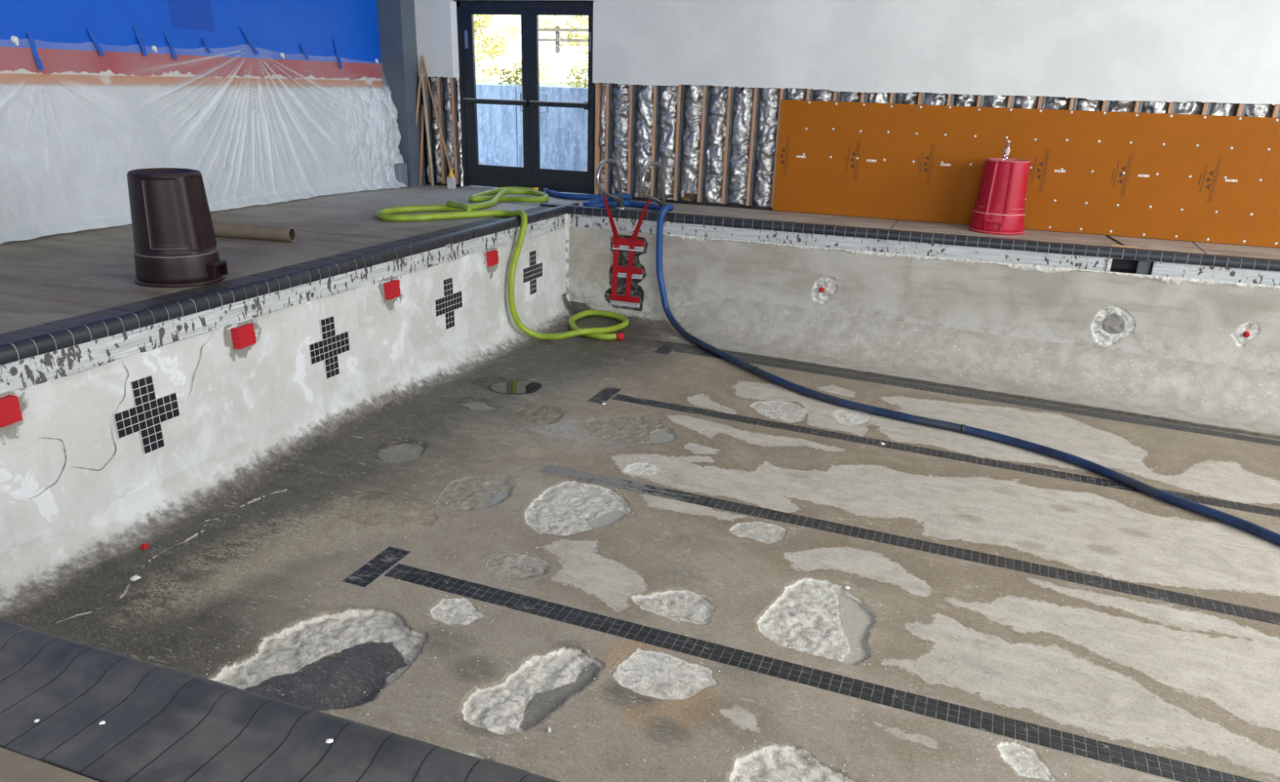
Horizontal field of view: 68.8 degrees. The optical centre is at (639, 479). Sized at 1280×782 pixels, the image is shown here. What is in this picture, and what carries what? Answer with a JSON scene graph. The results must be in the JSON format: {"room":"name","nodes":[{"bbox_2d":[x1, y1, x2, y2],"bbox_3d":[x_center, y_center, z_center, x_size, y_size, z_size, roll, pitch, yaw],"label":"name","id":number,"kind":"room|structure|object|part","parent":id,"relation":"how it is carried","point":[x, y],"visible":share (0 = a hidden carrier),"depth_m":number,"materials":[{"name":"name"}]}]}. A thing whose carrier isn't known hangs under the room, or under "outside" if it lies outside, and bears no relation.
{"room":"indoor swimming pool","nodes":[
{"label":"indoor swimming pool","id":0,"kind":"room"},
{"bbox_2d":[0,746,98,781],"bbox_3d":[1.118,2.485,-2.009,14.324,0.116,6.647,10,24,18],"label":"deck","id":1,"kind":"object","parent":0,"point":[14,766],"depth_m":2.01,"materials":[{"name":"concrete"}]},
{"bbox_2d":[0,0,382,235],"bbox_3d":[-6.250,-3.302,4.853,0.200,4.900,17.500,10,24,18],"label":"wall","id":2,"kind":"structure","parent":0,"point":[67,52],"depth_m":9.28,"materials":[{"name":"paint"}]},
{"bbox_2d":[10,35,18,45],"bbox_3d":[-5.131,-3.612,7.680,0.030,0.075,0.058,10,24,18],"label":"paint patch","id":3,"kind":"object","parent":2,"relation":"attached to","point":[15,39],"visible":1,"depth_m":7.67,"materials":[{"name":"paint"}]},
{"bbox_2d":[151,44,157,52],"bbox_3d":[-4.630,-4.117,8.921,0.030,0.060,0.047,10,24,18],"label":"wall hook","id":4,"kind":"object","parent":2,"relation":"attached to","point":[153,47],"visible":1,"depth_m":8.91,"materials":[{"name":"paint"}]},
{"bbox_2d":[0,25,406,244],"bbox_3d":[-5.203,-2.752,7.372,0.369,1.758,11.400,10,24,18],"label":"plastic sheet","id":5,"kind":"object","parent":2,"relation":"attached to","point":[67,156],"depth_m":9.32,"materials":[{"name":"white"}]},
{"bbox_3d":[-5.072,-3.594,7.833,0.044,0.292,0.060,10,24,18],"label":"tape strip","id":6,"kind":"part","parent":5,"relation":"part of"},
{"bbox_3d":[-4.852,-3.901,8.331,0.035,0.217,0.110,10,24,18],"label":"tape strip","id":7,"kind":"part","parent":5,"relation":"part of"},
{"bbox_3d":[-4.678,-4.111,8.749,0.031,0.256,0.079,10,24,18],"label":"tape strip","id":8,"kind":"part","parent":5,"relation":"part of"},
{"bbox_3d":[-4.554,-4.221,9.067,0.039,0.252,0.089,10,24,18],"label":"tape strip","id":9,"kind":"part","parent":5,"relation":"part of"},
{"bbox_3d":[-4.392,-4.407,9.454,0.049,0.153,0.077,10,24,18],"label":"tape strip","id":10,"kind":"part","parent":5,"relation":"part of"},
{"bbox_3d":[-3.650,-5.149,11.286,0.038,0.333,0.084,10,24,18],"label":"tape strip","id":11,"kind":"part","parent":5,"relation":"part of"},
{"bbox_2d":[238,25,259,54],"bbox_3d":[-4.170,-4.693,9.969,0.024,0.271,0.214,17,27,31],"label":"tape strip","id":12,"kind":"object","parent":2,"relation":"attached to","point":[240,26],"visible":1,"depth_m":9.96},
{"bbox_2d":[299,43,309,58],"bbox_3d":[-3.865,-4.935,10.755,0.108,0.165,0.036,-13,27,-31],"label":"tape strip","id":13,"kind":"object","parent":2,"relation":"attached to","point":[300,44],"visible":1,"depth_m":10.76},
{"bbox_2d":[0,213,570,554],"bbox_3d":[-2.559,-0.774,7.547,0.352,1.750,9.540,10,24,18],"label":"wall","id":14,"kind":"structure","parent":0,"point":[65,461],"depth_m":6.38,"materials":[{"name":"white paint"}]},
{"bbox_2d":[0,395,22,427],"bbox_3d":[-3.364,-0.356,4.925,0.038,0.147,0.182,10,24,18],"label":"foam block","id":15,"kind":"object","parent":14,"relation":"attached to","point":[11,413],"visible":1,"depth_m":4.95,"materials":[{"name":"plastic"}]},
{"bbox_2d":[112,374,179,454],"bbox_3d":[-3.068,-0.405,5.814,0.025,0.475,0.475,10,24,18],"label":"cross","id":16,"kind":"object","parent":14,"relation":"attached to","point":[148,412],"visible":1,"depth_m":5.80,"materials":[{"name":"tile"}]},
{"bbox_2d":[230,323,256,349],"bbox_3d":[-2.741,-0.993,6.461,0.038,0.146,0.183,10,26,18],"label":"foam block","id":17,"kind":"object","parent":14,"relation":"attached to","point":[242,336],"visible":1,"depth_m":6.44,"materials":[{"name":"plastic"}]},
{"bbox_2d":[0,204,567,365],"bbox_3d":[-2.575,-1.613,7.190,0.365,0.097,8.888,10,24,18],"label":"coping","id":18,"kind":"object","parent":14,"relation":"on","point":[35,340],"visible":0.99,"depth_m":6.34,"materials":[{"name":"tile"}]},
{"bbox_2d":[307,315,349,379],"bbox_3d":[-2.446,-1.041,7.349,0.025,0.475,0.475,10,24,18],"label":"cross","id":19,"kind":"object","parent":14,"relation":"attached to","point":[327,349],"visible":1,"depth_m":7.33,"materials":[{"name":"tile"}]},
{"bbox_2d":[383,280,400,299],"bbox_3d":[-2.120,-1.627,7.994,0.038,0.147,0.183,10,26,18],"label":"foam block","id":20,"kind":"object","parent":14,"relation":"attached to","point":[392,288],"visible":1,"depth_m":7.96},
{"bbox_2d":[434,276,462,329],"bbox_3d":[-1.823,-1.677,8.884,0.025,0.475,0.475,10,24,18],"label":"cross","id":21,"kind":"object","parent":14,"relation":"attached to","point":[451,301],"visible":1,"depth_m":8.87,"materials":[{"name":"tile"}]},
{"bbox_2d":[486,249,498,266],"bbox_3d":[-1.504,-2.257,9.513,0.038,0.147,0.183,10,25,18],"label":"foam block","id":22,"kind":"object","parent":14,"relation":"attached to","point":[492,255],"visible":1,"depth_m":9.48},
{"bbox_2d":[522,249,542,294],"bbox_3d":[-1.201,-2.313,10.419,0.025,0.475,0.475,10,24,18],"label":"cross","id":23,"kind":"object","parent":14,"relation":"attached to","point":[535,270],"visible":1,"depth_m":10.40,"materials":[{"name":"tile"}]},
{"bbox_2d":[0,293,1279,781],"bbox_3d":[2.970,0.488,5.806,11.600,0.783,8.900,10,24,18],"label":"floor","id":24,"kind":"structure","parent":0,"point":[251,503],"depth_m":5.80,"materials":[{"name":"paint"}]},
{"bbox_2d":[129,575,141,581],"bbox_3d":[-2.872,0.555,5.307,0.050,0.021,0.052,10,24,18],"label":"crumb","id":25,"kind":"object","parent":24,"relation":"on","point":[134,578],"visible":1,"depth_m":5.30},
{"bbox_2d":[140,542,149,549],"bbox_3d":[-2.987,0.396,5.632,0.043,0.029,0.050,22,31,39],"label":"plug","id":26,"kind":"object","parent":24,"relation":"on","point":[144,546],"visible":1,"depth_m":5.62,"materials":[{"name":"plastic"}]},
{"bbox_2d":[375,186,628,340],"bbox_3d":[-1.163,-2.549,10.898,2.538,1.364,3.216,10,24,18],"label":"hose","id":27,"kind":"object","parent":24,"relation":"on","point":[384,214],"visible":1,"depth_m":10.17,"materials":[{"name":"green plastic"}]},
{"bbox_2d":[446,200,472,211],"bbox_3d":[-1.974,-2.992,10.235,0.081,0.095,0.492,-16,29,-35],"label":"hose offcut","id":28,"kind":"object","parent":27,"relation":"on","point":[452,204],"visible":0.98,"depth_m":10.20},
{"bbox_2d":[491,381,541,394],"bbox_3d":[-1.154,-0.853,8.728,0.466,0.020,0.382,0,23,-5],"label":"puddle","id":29,"kind":"object","parent":24,"relation":"on","point":[510,387],"visible":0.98,"depth_m":8.72,"materials":[{"name":"clear liquid"}]},
{"bbox_2d":[130,350,1259,781],"bbox_3d":[0.707,0.394,6.166,5.905,0.230,7.399,10,24,18],"label":"crumbs","id":30,"kind":"object","parent":24,"relation":"on","point":[629,350],"visible":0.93,"depth_m":4.90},
{"bbox_2d":[342,546,1261,781],"bbox_3d":[2.857,1.423,4.169,9.624,0.309,0.472,10,24,18],"label":"lane marking","id":31,"kind":"object","parent":24,"relation":"on","point":[1120,756],"visible":1,"depth_m":4.81,"materials":[{"name":"tile"}]},
{"bbox_2d":[537,186,1279,545],"bbox_3d":[2.152,-1.350,8.617,0.822,1.648,11.123,-16,29,-35],"label":"hose","id":32,"kind":"object","parent":24,"relation":"on","point":[591,200],"visible":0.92,"depth_m":8.35,"materials":[{"name":"blue plastic"}]},
{"bbox_2d":[539,464,1279,625],"bbox_3d":[3.619,0.801,5.654,9.292,0.298,0.158,10,24,18],"label":"lane marking","id":33,"kind":"object","parent":24,"relation":"on","point":[1187,600],"visible":1,"depth_m":6.18,"materials":[{"name":"tile"}]},
{"bbox_2d":[586,386,1279,517],"bbox_3d":[4.103,0.122,7.226,9.624,0.310,0.472,10,24,18],"label":"lane marking","id":34,"kind":"object","parent":24,"relation":"on","point":[607,393],"visible":0.97,"depth_m":7.79,"materials":[{"name":"tile"}]},
{"bbox_2d":[653,342,1279,446],"bbox_3d":[4.726,-0.528,8.755,9.624,0.309,0.472,10,24,18],"label":"lane marking","id":35,"kind":"object","parent":24,"relation":"on","point":[668,347],"visible":0.96,"depth_m":9.18,"materials":[{"name":"tile"}]},
{"bbox_2d":[0,183,1279,333],"bbox_3d":[1.715,0.352,3.026,17.042,0.118,17.292,10,24,18],"label":"floor","id":36,"kind":"structure","parent":0,"point":[44,279],"depth_m":8.48,"materials":[{"name":"concrete"}]},
{"bbox_2d":[126,168,228,287],"bbox_3d":[-3.268,-1.776,6.541,0.635,0.742,0.593,10,24,18],"label":"bin","id":37,"kind":"object","parent":36,"relation":"on","point":[175,244],"visible":1,"depth_m":6.38,"materials":[{"name":"plastic"}]},
{"bbox_3d":[-3.210,-1.779,6.294,0.231,0.439,0.047,-2,23,-8],"label":"moulding","id":38,"kind":"part","parent":37,"relation":"part of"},
{"bbox_3d":[-2.999,-1.492,6.623,0.065,0.102,0.170,5,23,7],"label":"handle","id":39,"kind":"part","parent":37,"relation":"part of","materials":[{"name":"brown plastic"}]},
{"bbox_2d":[212,222,296,241],"bbox_3d":[-3.662,-2.235,8.374,1.206,0.123,0.123,7,24,11],"label":"cardboard tube","id":40,"kind":"object","parent":36,"relation":"on","point":[221,229],"visible":0.59,"depth_m":8.29,"materials":[{"name":"cardboard"}]},
{"bbox_2d":[394,163,408,187],"bbox_3d":[-3.258,-4.078,12.495,0.240,0.300,0.180,10,24,18],"label":"utility box","id":41,"kind":"object","parent":36,"relation":"on","point":[400,169],"visible":0.51,"depth_m":12.41,"materials":[{"name":"grey paint"}]},
{"bbox_2d":[415,55,423,126],"bbox_3d":[-3.005,-4.764,12.436,0.346,1.623,0.096,-3,24,-12],"label":"batten","id":42,"kind":"object","parent":36,"relation":"on","point":[422,56],"visible":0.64,"depth_m":12.31,"materials":[{"name":"brown wood"}]},
{"bbox_2d":[419,105,424,185],"bbox_3d":[-2.945,-4.506,12.604,0.151,1.024,0.039,-15,28,-34],"label":"batten","id":43,"kind":"object","parent":36,"relation":"on","point":[422,108],"visible":1,"depth_m":12.58,"materials":[{"name":"brown wood"}]},
{"bbox_2d":[421,69,434,186],"bbox_3d":[-2.841,-4.689,12.484,0.045,1.460,0.199,-14,28,-33],"label":"pole","id":44,"kind":"object","parent":36,"relation":"on","point":[422,77],"visible":1,"depth_m":12.47,"materials":[{"name":"wood"}]},
{"bbox_2d":[422,59,455,188],"bbox_3d":[-2.674,-4.692,12.342,0.543,1.584,0.082,18,28,33],"label":"scrub brush","id":45,"kind":"object","parent":36,"relation":"on","point":[451,178],"visible":1,"depth_m":12.38,"materials":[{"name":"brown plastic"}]},
{"bbox_2d":[539,202,579,207],"bbox_3d":[-0.960,-3.293,11.167,0.358,0.033,0.358,10,24,18],"label":"coping corner","id":46,"kind":"object","parent":36,"relation":"on","point":[553,205],"visible":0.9,"depth_m":11.06,"materials":[{"name":"tile"}]},
{"bbox_2d":[967,157,1031,235],"bbox_3d":[3.922,-3.079,10.120,0.602,0.745,0.602,-5,24,-14],"label":"bin","id":47,"kind":"object","parent":36,"relation":"on","point":[999,206],"visible":1,"depth_m":9.95,"materials":[{"name":"plastic"}]},
{"bbox_3d":[3.790,-2.729,10.022,0.170,0.102,0.065,14,26,25],"label":"handle","id":48,"kind":"part","parent":47,"relation":"part of","materials":[{"name":"red plastic"}]},
{"bbox_2d":[1003,140,1010,152],"bbox_3d":[3.874,-3.471,9.867,0.068,0.213,0.068,10,24,18],"label":"water bottle","id":49,"kind":"object","parent":47,"relation":"on","point":[1005,150],"visible":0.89,"depth_m":9.84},
{"bbox_2d":[1106,235,1125,245],"bbox_3d":[4.997,-2.511,9.810,0.024,0.008,0.720,6,24,10],"label":"wood splinter","id":50,"kind":"object","parent":36,"relation":"on","point":[1109,237],"visible":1,"depth_m":9.80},
{"bbox_2d":[1111,244,1138,248],"bbox_3d":[4.903,-2.362,9.447,0.260,0.012,0.044,12,25,23],"label":"wood shim","id":51,"kind":"object","parent":36,"relation":"on","point":[1113,245],"visible":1,"depth_m":9.43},
{"bbox_2d":[413,0,1279,248],"bbox_3d":[4.788,-4.928,9.478,17.050,4.900,0.188,10,24,18],"label":"wall","id":52,"kind":"structure","parent":0,"point":[696,89],"depth_m":10.48,"materials":[{"name":"white paint"}]},
{"bbox_2d":[376,0,425,186],"bbox_3d":[-3.109,-6.240,11.863,0.350,4.820,0.339,10,24,18],"label":"column","id":53,"kind":"structure","parent":52,"relation":"attached to","point":[396,18],"depth_m":12.13,"materials":[{"name":"grey paint"}]},
{"bbox_2d":[456,0,595,194],"bbox_3d":[-1.456,-4.881,12.011,1.895,2.263,0.190,10,24,18],"label":"door","id":54,"kind":"structure","parent":52,"relation":"in","point":[477,175],"depth_m":12.04,"materials":[{"name":"black paint"}]},
{"bbox_3d":[-2.226,-5.643,11.970,0.040,0.210,0.007,10,24,18],"label":"hinge plate","id":55,"kind":"part","parent":54,"relation":"part of","materials":[{"name":"metal"}]},
{"bbox_3d":[-1.509,-4.890,12.093,0.130,0.252,0.063,14,26,27],"label":"pull handle","id":56,"kind":"part","parent":54,"relation":"part of","materials":[{"name":"metal"}]},
{"bbox_3d":[-1.483,-3.846,12.438,1.875,0.023,0.130,10,24,18],"label":"sill","id":57,"kind":"part","parent":54,"relation":"part of","materials":[{"name":"metal"}]},
{"bbox_3d":[-1.249,-4.844,12.006,0.130,0.252,0.063,6,23,10],"label":"pull handle","id":58,"kind":"part","parent":54,"relation":"part of","materials":[{"name":"metal"}]},
{"bbox_3d":[-0.607,-5.362,11.431,0.014,0.210,0.007,10,24,18],"label":"hinge plate","id":59,"kind":"part","parent":54,"relation":"part of","materials":[{"name":"metal"}]},
{"bbox_2d":[772,99,1009,224],"bbox_3d":[2.803,-3.646,10.717,2.506,1.246,0.020,10,24,18],"label":"board","id":60,"kind":"object","parent":52,"relation":"attached to","point":[918,162],"visible":1,"depth_m":10.71,"materials":[{"name":"orange wood"}]},
{"bbox_2d":[783,137,790,176],"bbox_3d":[1.739,-3.829,11.068,0.046,0.442,0.001,10,24,18],"label":"print","id":61,"kind":"object","parent":60,"relation":"attached to","point":[786,140],"depth_m":11.07},
{"bbox_2d":[853,140,861,180],"bbox_3d":[2.513,-3.694,10.810,0.046,0.442,0.001,10,24,18],"label":"print","id":62,"kind":"object","parent":60,"relation":"attached to","point":[857,144],"depth_m":10.81},
{"bbox_2d":[925,143,935,185],"bbox_3d":[3.284,-3.560,10.553,0.046,0.442,0.001,10,24,18],"label":"print","id":63,"kind":"object","parent":60,"relation":"attached to","point":[931,153],"depth_m":10.56},
{"bbox_3d":[6.051,-2.545,9.935,14.195,0.037,0.109,10,24,18],"label":"plate","id":64,"kind":"part","parent":52,"relation":"part of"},
{"bbox_2d":[1001,107,1277,244],"bbox_3d":[5.148,-3.238,9.936,2.520,1.246,0.020,10,24,18],"label":"board","id":65,"kind":"object","parent":52,"relation":"attached to","point":[1171,176],"visible":0.99,"depth_m":9.88,"materials":[{"name":"orange wood"}]},
{"bbox_2d":[1030,149,1050,191],"bbox_3d":[4.352,-3.374,10.197,0.164,0.442,0.001,10,24,18],"label":"print","id":66,"kind":"object","parent":65,"relation":"attached to","point":[1040,159],"depth_m":10.19},
{"bbox_2d":[1111,153,1133,197],"bbox_3d":[5.116,-3.241,9.943,0.164,0.442,0.001,10,24,18],"label":"print","id":67,"kind":"object","parent":65,"relation":"attached to","point":[1122,164],"depth_m":9.94},
{"bbox_2d":[1198,157,1222,202],"bbox_3d":[5.891,-3.106,9.685,0.164,0.442,0.001,10,24,18],"label":"print","id":68,"kind":"object","parent":65,"relation":"attached to","point":[1210,169],"depth_m":9.67},
{"bbox_2d":[1242,117,1279,248],"bbox_3d":[7.491,-2.832,9.154,2.523,1.248,0.020,10,24,18],"label":"board","id":69,"kind":"object","parent":52,"relation":"attached to","point":[1263,229],"visible":1,"depth_m":9.59,"materials":[{"name":"orange wood"}]},
{"bbox_2d":[568,213,1279,373],"bbox_3d":[4.580,-1.455,9.672,11.630,1.750,0.367,10,24,18],"label":"wall","id":70,"kind":"structure","parent":0,"point":[1202,313],"depth_m":9.77,"materials":[{"name":"grey paint"}]},
{"bbox_2d":[608,293,640,307],"bbox_3d":[-0.174,-2.143,11.161,0.384,0.123,0.103,10,24,18],"label":"step","id":71,"kind":"structure","parent":70,"relation":"attached to","point":[634,301],"depth_m":11.12,"materials":[{"name":"red plastic"}]},
{"bbox_2d":[611,265,644,279],"bbox_3d":[-0.141,-2.454,11.019,0.383,0.131,0.103,10,24,18],"label":"step","id":72,"kind":"structure","parent":70,"relation":"attached to","point":[637,273],"depth_m":10.97,"materials":[{"name":"red plastic"}]},
{"bbox_2d":[612,236,644,252],"bbox_3d":[-0.128,-2.749,10.891,0.390,0.137,0.103,10,24,18],"label":"step","id":73,"kind":"structure","parent":70,"relation":"attached to","point":[639,246],"depth_m":10.85,"materials":[{"name":"red plastic"}]},
{"bbox_2d":[818,287,824,292],"bbox_3d":[1.999,-2.091,10.282,0.056,0.055,0.090,10,24,18],"label":"plug","id":74,"kind":"object","parent":70,"relation":"attached to","point":[821,289],"visible":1,"depth_m":10.25,"materials":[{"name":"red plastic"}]},
{"bbox_2d":[566,204,1279,271],"bbox_3d":[4.565,-2.303,9.335,11.475,0.097,0.365,10,24,18],"label":"coping","id":75,"kind":"object","parent":70,"relation":"on","point":[1167,256],"visible":0.98,"depth_m":9.64,"materials":[{"name":"tile"}]},
{"bbox_2d":[595,158,625,208],"bbox_3d":[-0.334,-3.327,10.570,0.072,0.597,0.808,10,24,18],"label":"ladder rail","id":76,"kind":"object","parent":75,"relation":"on","point":[619,200],"visible":0.96,"depth_m":10.58,"materials":[{"name":"silver metal"}]},
{"bbox_2d":[603,195,619,299],"bbox_3d":[-0.359,-2.674,10.809,0.085,1.213,0.296,17,27,31],"label":"strap","id":77,"kind":"object","parent":76,"relation":"hanging from","point":[616,241],"visible":1,"depth_m":10.93,"materials":[{"name":"fabric"}]},
{"bbox_2d":[640,160,665,212],"bbox_3d":[0.157,-3.242,10.406,0.072,0.597,0.808,10,24,18],"label":"ladder rail","id":78,"kind":"object","parent":75,"relation":"on","point":[662,202],"visible":0.8,"depth_m":10.37,"materials":[{"name":"silver metal"}]},
{"bbox_2d":[624,199,650,302],"bbox_3d":[-0.012,-2.619,10.727,0.071,1.239,0.435,-15,28,-34],"label":"strap","id":79,"kind":"object","parent":78,"relation":"attached to","point":[630,260],"visible":1,"depth_m":10.88,"materials":[{"name":"fabric"}]},
{"bbox_2d":[1105,257,1154,275],"bbox_3d":[4.848,-2.140,9.286,0.410,0.159,0.347,10,24,18],"label":"skimmer","id":80,"kind":"object","parent":70,"relation":"attached to","point":[1120,265],"visible":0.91,"depth_m":9.30,"materials":[{"name":"black plastic"}]},
{"bbox_3d":[4.927,-2.076,9.140,0.120,0.130,0.020,10,24,18],"label":"weir door","id":81,"kind":"part","parent":80,"relation":"part of","materials":[{"name":"grey plastic"}]},
{"bbox_2d":[1243,331,1249,337],"bbox_3d":[5.845,-1.403,9.008,0.056,0.055,0.090,10,24,18],"label":"plug","id":82,"kind":"object","parent":70,"relation":"attached to","point":[1246,334],"visible":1,"depth_m":8.97,"materials":[{"name":"red plastic"}]},
{"bbox_3d":[1.365,1.849,1.703,11.600,1.745,0.300,10,24,18],"label":"pool","id":83,"kind":"object","parent":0,"visible":0},
{"bbox_2d":[0,618,559,781],"bbox_3d":[0.387,0.842,1.661,9.562,0.097,0.365,10,24,18],"label":"coping","id":84,"kind":"object","parent":83,"relation":"on","point":[162,724],"visible":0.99,"depth_m":2.13,"materials":[{"name":"tile"}]},
{"bbox_2d":[325,738,333,743],"bbox_3d":[-0.695,0.583,2.089,0.017,0.005,0.018,10,24,18],"label":"chip","id":85,"kind":"object","parent":84,"relation":"on","point":[328,740],"visible":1,"depth_m":2.09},
{"label":"outside","id":86,"kind":"structure","parent":0,"visible":0},
{"bbox_2d":[473,14,588,88],"bbox_3d":[0.452,-11.955,23.170,36.000,4.562,19.700,10,24,18],"label":"outdoor background","id":87,"kind":"object","parent":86,"point":[558,68],"visible":0.04,"depth_m":17.53,"materials":[{"name":"white"}]},
{"bbox_2d":[474,44,481,62],"bbox_3d":[-3.363,-8.083,17.609,0.747,0.430,0.725,15,26,28],"label":"shrub","id":88,"kind":"object","parent":87,"relation":"on","point":[477,45],"visible":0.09,"depth_m":17.66,"materials":[{"name":"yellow plant"}]},
{"bbox_2d":[475,55,484,72],"bbox_3d":[-3.168,-7.450,16.685,0.737,0.424,0.715,4,23,5],"label":"shrub","id":89,"kind":"object","parent":87,"relation":"on","point":[476,68],"visible":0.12,"depth_m":16.71,"materials":[{"name":"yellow plant"}]},
{"bbox_2d":[474,22,484,32],"bbox_3d":[-3.576,-9.651,20.008,0.486,0.288,0.500,-12,27,-29],"label":"shrub","id":90,"kind":"object","parent":87,"relation":"on","point":[479,31],"visible":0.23,"depth_m":20.00,"materials":[{"name":"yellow plant"}]},
{"bbox_2d":[473,20,488,37],"bbox_3d":[-3.533,-9.489,19.689,0.668,0.385,0.648,0,23,-5],"label":"shrub","id":91,"kind":"object","parent":87,"relation":"on","point":[475,21],"visible":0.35,"depth_m":19.66,"materials":[{"name":"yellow plant"}]},
{"bbox_2d":[473,14,491,27],"bbox_3d":[-3.642,-10.236,20.721,0.742,0.440,0.749,8,24,15],"label":"shrub","id":92,"kind":"object","parent":87,"relation":"on","point":[474,15],"visible":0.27,"depth_m":20.68,"materials":[{"name":"yellow plant"}]},
{"bbox_2d":[473,14,496,22],"bbox_3d":[-3.595,-10.518,21.148,0.715,0.424,0.737,-3,24,-12],"label":"shrub","id":93,"kind":"object","parent":87,"relation":"on","point":[482,15],"visible":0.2,"depth_m":21.10,"materials":[{"name":"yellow plant"}]},
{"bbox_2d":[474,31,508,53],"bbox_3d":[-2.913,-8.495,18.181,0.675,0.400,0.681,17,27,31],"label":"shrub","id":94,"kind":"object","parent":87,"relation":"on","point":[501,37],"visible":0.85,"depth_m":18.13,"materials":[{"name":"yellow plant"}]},
{"bbox_2d":[483,20,500,30],"bbox_3d":[-3.241,-9.864,20.334,0.380,0.225,0.384,-12,27,-29],"label":"shrub","id":95,"kind":"object","parent":87,"relation":"on","point":[488,20],"visible":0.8,"depth_m":20.30,"materials":[{"name":"yellow plant"}]},
{"bbox_2d":[478,35,507,52],"bbox_3d":[-2.896,-8.551,18.338,0.558,0.321,0.542,13,25,24],"label":"shrub","id":96,"kind":"object","parent":87,"relation":"on","point":[484,40],"visible":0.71,"depth_m":18.30,"materials":[{"name":"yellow plant"}]},
{"bbox_2d":[481,45,505,59],"bbox_3d":[-2.784,-8.103,17.749,0.428,0.247,0.416,19,29,35],"label":"shrub","id":97,"kind":"object","parent":87,"relation":"on","point":[492,49],"visible":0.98,"depth_m":17.72,"materials":[{"name":"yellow plant"}]},
{"bbox_2d":[481,64,506,76],"bbox_3d":[-2.526,-7.067,16.215,0.448,0.266,0.461,-2,23,-8],"label":"shrub","id":98,"kind":"object","parent":87,"relation":"on","point":[495,68],"visible":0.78,"depth_m":16.16,"materials":[{"name":"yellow plant"}]},
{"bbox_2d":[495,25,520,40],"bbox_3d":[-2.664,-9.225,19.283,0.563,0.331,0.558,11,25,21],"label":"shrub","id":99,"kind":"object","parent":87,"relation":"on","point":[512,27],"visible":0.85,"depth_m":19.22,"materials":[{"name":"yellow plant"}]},
{"bbox_2d":[497,66,522,85],"bbox_3d":[-2.019,-6.634,15.449,0.665,0.383,0.646,0,23,-5],"label":"shrub","id":100,"kind":"object","parent":87,"relation":"on","point":[516,77],"visible":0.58,"depth_m":15.40,"materials":[{"name":"green plant"}]},
{"bbox_2d":[506,57,549,81],"bbox_3d":[-1.912,-6.933,15.829,0.708,0.420,0.715,-6,24,-18],"label":"shrub","id":101,"kind":"object","parent":87,"relation":"on","point":[520,62],"visible":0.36,"depth_m":15.76,"materials":[{"name":"yellow plant"}]},
{"bbox_2d":[538,20,559,32],"bbox_3d":[-1.942,-9.562,19.748,0.515,0.281,0.494,2,23,1],"label":"shrub","id":102,"kind":"object","parent":87,"relation":"on","point":[546,20],"visible":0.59,"depth_m":19.70,"materials":[{"name":"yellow plant"}]},
{"bbox_2d":[538,14,559,22],"bbox_3d":[-2.049,-10.337,20.760,0.683,0.405,0.689,-9,25,-23],"label":"shrub","id":103,"kind":"object","parent":87,"relation":"on","point":[542,15],"visible":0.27,"depth_m":20.69,"materials":[{"name":"yellow plant"}]},
{"bbox_2d":[538,26,588,53],"bbox_3d":[-1.037,-7.792,17.269,1.950,1.050,0.100,10,24,18],"label":"rail","id":104,"kind":"object","parent":87,"relation":"on","point":[557,39],"visible":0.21,"depth_m":17.28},
{"bbox_2d":[538,27,588,31],"bbox_3d":[-1.034,-8.211,17.059,1.950,0.045,0.040,10,24,18],"label":"rail","id":105,"kind":"object","parent":104,"relation":"attached to","point":[540,28],"visible":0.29,"depth_m":17.15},
{"bbox_2d":[554,27,588,46],"bbox_3d":[-1.321,-8.520,18.095,0.687,0.408,0.707,-1,23,-7],"label":"shrub","id":106,"kind":"object","parent":87,"relation":"on","point":[569,32],"visible":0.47,"depth_m":17.96,"materials":[{"name":"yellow plant"}]},
{"bbox_2d":[556,14,588,28],"bbox_3d":[-1.395,-9.746,19.838,0.770,0.444,0.748,16,27,30],"label":"shrub","id":107,"kind":"object","parent":87,"relation":"on","point":[577,16],"visible":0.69,"depth_m":19.80,"materials":[{"name":"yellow plant"}]},
{"bbox_2d":[566,65,587,88],"bbox_3d":[-0.880,-6.547,15.229,0.650,0.382,0.644,-10,26,-25],"label":"shrub","id":108,"kind":"object","parent":87,"relation":"on","point":[578,77],"visible":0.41,"depth_m":15.19,"materials":[{"name":"yellow plant"}]},
{"bbox_2d":[568,57,588,70],"bbox_3d":[-1.039,-7.302,16.430,0.436,0.256,0.432,18,28,33],"label":"shrub","id":109,"kind":"object","parent":87,"relation":"on","point":[581,59],"visible":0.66,"depth_m":16.38,"materials":[{"name":"yellow plant"}]},
{"bbox_2d":[568,33,588,46],"bbox_3d":[-1.167,-8.544,18.204,0.495,0.293,0.499,2,23,1],"label":"shrub","id":110,"kind":"object","parent":87,"relation":"on","point":[583,36],"visible":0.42,"depth_m":18.11,"materials":[{"name":"yellow plant"}]},
{"bbox_2d":[584,50,588,66],"bbox_3d":[-0.626,-7.405,16.423,0.719,0.414,0.698,-3,24,-10],"label":"shrub","id":111,"kind":"object","parent":87,"relation":"on","point":[587,52],"visible":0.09,"depth_m":16.32,"materials":[{"name":"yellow plant"}]},
{"bbox_3d":[-0.783,-4.255,13.869,26.000,0.190,2.980,10,24,18],"label":"ground","id":112,"kind":"structure","parent":0,"visible":0},
{"bbox_2d":[475,84,587,171],"bbox_3d":[-3.602,-5.951,15.742,18.988,1.375,0.300,10,24,18],"label":"wall","id":113,"kind":"structure","parent":112,"relation":"on","point":[563,131],"depth_m":14.94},
{"bbox_3d":[-3.191,-5.880,15.605,2.668,1.375,0.300,10,24,18],"label":"wall panel","id":114,"kind":"part","parent":113,"relation":"part of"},
{"bbox_3d":[-0.663,-5.440,14.763,2.708,1.375,0.300,10,24,18],"label":"wall panel","id":115,"kind":"part","parent":113,"relation":"part of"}
]}

